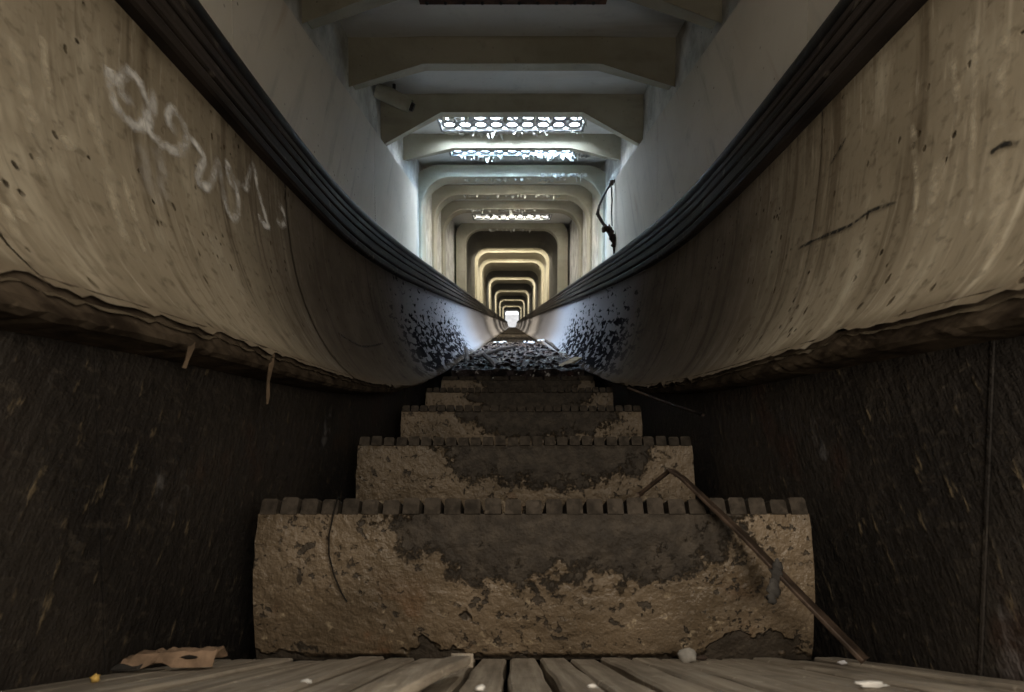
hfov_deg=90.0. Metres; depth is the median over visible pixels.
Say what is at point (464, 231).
arch
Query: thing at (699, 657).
chip
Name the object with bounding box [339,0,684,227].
ceiling
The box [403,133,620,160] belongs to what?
ceiling beam
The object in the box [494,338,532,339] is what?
step
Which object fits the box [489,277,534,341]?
arch
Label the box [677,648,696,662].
pebble
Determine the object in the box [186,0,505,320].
handrail
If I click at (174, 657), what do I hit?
scrap
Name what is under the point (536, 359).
debris
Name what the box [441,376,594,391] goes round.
step
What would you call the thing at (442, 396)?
step
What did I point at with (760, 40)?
wall
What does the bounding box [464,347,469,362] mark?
stick
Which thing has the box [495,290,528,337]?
arch
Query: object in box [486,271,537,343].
arch
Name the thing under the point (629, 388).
stick
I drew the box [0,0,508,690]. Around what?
wall
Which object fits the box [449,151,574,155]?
skylight
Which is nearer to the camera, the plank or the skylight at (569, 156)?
the plank
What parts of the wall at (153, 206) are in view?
curved panel, skirt panel, curved panel, fibre strip, skirt panel, fibre strip, moulding, curved panel, curved panel, skirt panel, curved panel, curved panel, curved panel, curved panel, curved panel, curved panel, curved panel, curved panel, curved panel, curved panel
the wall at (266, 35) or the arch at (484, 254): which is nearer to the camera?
the wall at (266, 35)
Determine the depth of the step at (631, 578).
0.72 m
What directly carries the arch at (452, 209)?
attached to the ceiling
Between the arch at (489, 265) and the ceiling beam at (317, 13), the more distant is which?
the arch at (489, 265)
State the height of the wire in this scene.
0.133 m
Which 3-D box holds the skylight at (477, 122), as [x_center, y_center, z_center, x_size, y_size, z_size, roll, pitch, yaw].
[0.000,-1.947,4.459,1.280,0.209,0.306,0,-28,0]
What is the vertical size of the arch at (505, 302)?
7.132 m
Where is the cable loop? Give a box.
[596,179,615,253]
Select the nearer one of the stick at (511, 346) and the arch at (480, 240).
the stick at (511, 346)
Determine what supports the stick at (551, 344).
on the debris
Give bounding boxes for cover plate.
[419,0,606,4]
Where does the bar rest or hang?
on the wooden floor at (758, 674)
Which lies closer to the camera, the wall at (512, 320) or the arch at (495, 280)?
the arch at (495, 280)
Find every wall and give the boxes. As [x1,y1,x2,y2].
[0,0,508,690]
[199,0,417,286]
[283,0,456,283]
[505,315,518,327]
[516,0,1023,680]
[567,0,740,285]
[607,0,839,287]
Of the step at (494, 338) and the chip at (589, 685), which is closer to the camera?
the chip at (589, 685)
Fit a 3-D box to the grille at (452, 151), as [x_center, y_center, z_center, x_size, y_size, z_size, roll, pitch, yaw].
[0.000,-1.997,5.122,1.240,0.176,0.275,0,-28,0]
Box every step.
[253,497,814,659]
[356,436,694,513]
[401,405,642,445]
[425,387,612,411]
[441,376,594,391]
[491,340,535,341]
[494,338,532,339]
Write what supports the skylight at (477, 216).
attached to the ceiling
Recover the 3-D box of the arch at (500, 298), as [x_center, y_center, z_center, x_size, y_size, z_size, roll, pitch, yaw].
[0.000,-1.834,31.053,1.940,4.282,4.894,0,-28,0]
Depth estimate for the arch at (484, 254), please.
11.86 m
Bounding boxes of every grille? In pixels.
[440,118,582,127]
[452,151,571,152]
[474,215,549,218]
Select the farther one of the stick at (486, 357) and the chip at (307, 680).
the stick at (486, 357)
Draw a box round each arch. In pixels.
[419,165,604,264]
[432,185,591,272]
[441,201,582,278]
[456,223,567,306]
[467,231,556,308]
[475,248,548,348]
[480,259,543,346]
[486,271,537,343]
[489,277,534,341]
[492,283,531,339]
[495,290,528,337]
[498,296,525,333]
[500,299,523,333]
[503,306,520,330]
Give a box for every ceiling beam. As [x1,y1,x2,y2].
[302,0,721,28]
[348,36,675,89]
[381,93,642,145]
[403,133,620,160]
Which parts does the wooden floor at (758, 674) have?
loose slat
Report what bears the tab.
on the wooden floor at (758, 674)
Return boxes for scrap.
[110,646,227,670]
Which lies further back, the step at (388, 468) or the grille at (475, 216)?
the grille at (475, 216)
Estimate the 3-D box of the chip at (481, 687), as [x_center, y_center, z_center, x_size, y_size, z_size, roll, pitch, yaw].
[-0.026,0.277,0.415,0.010,0.005,0.010,0,-28,0]
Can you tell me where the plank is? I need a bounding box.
[559,357,581,365]
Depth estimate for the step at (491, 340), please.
8.79 m
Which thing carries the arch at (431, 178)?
attached to the ceiling
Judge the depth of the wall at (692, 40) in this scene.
3.67 m
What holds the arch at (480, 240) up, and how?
attached to the ceiling
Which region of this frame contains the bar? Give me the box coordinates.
[636,469,869,664]
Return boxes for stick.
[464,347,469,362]
[469,344,518,359]
[482,353,495,366]
[544,339,558,350]
[627,387,704,416]
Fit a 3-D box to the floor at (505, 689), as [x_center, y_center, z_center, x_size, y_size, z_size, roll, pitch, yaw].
[0.020,-0.337,30.412,1.280,31.790,54.843,0,-28,0]
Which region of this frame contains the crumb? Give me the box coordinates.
[89,673,100,682]
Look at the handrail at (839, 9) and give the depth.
1.30 m
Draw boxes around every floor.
[0,653,1023,691]
[414,660,600,691]
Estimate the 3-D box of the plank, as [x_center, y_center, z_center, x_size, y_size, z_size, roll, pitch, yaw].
[0.308,0.115,2.970,0.053,0.304,0.439,-15,-31,26]
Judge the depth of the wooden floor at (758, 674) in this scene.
0.50 m
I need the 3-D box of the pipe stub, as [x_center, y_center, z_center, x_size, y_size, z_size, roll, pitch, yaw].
[-0.852,-1.818,3.742,0.297,0.171,0.116,9,-29,-17]
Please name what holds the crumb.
on the wooden floor at (758, 674)
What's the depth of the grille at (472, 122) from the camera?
4.52 m
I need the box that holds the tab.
[837,660,847,664]
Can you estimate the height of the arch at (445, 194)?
2.242 m
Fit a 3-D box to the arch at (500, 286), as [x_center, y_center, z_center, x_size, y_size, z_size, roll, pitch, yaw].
[0.000,-1.478,22.360,1.940,4.082,4.547,0,-28,0]
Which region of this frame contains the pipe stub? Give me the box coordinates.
[374,83,414,111]
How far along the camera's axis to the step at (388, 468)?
1.19 m
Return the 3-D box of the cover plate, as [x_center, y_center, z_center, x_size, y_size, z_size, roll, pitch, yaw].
[0.005,-1.858,2.684,1.010,0.110,0.176,0,-28,0]
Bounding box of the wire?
[328,497,347,601]
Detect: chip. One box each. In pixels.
[301,678,311,683]
[474,684,484,691]
[587,684,596,687]
[696,655,708,660]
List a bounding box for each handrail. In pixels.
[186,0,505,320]
[518,0,852,320]
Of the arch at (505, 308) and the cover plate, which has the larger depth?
the arch at (505, 308)
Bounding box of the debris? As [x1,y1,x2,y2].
[452,340,583,379]
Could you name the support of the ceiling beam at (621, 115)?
attached to the ceiling
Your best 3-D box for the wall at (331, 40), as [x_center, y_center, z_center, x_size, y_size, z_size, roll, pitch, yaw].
[-1.075,-1.805,29.351,0.150,35.458,58.115,0,-28,0]
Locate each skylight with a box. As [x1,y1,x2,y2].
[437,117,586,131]
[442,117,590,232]
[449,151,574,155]
[472,214,551,219]
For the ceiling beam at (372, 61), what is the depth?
3.13 m
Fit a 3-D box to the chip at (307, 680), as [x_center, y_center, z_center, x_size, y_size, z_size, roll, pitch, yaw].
[-0.184,0.299,0.457,0.012,0.005,0.007,0,-28,0]
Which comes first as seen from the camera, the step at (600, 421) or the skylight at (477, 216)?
the step at (600, 421)
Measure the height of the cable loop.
0.647 m
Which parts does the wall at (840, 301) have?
curved panel, curved panel, curved panel, curved panel, curved panel, curved panel, curved panel, curved panel, curved panel, curved panel, skirt panel, curved panel, curved panel, moulding, curved panel, skirt panel, curved panel, skirt panel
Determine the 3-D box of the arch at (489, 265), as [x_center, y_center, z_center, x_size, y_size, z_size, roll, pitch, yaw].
[0.000,-1.161,14.641,1.940,3.208,3.033,0,-28,0]
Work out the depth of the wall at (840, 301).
0.70 m

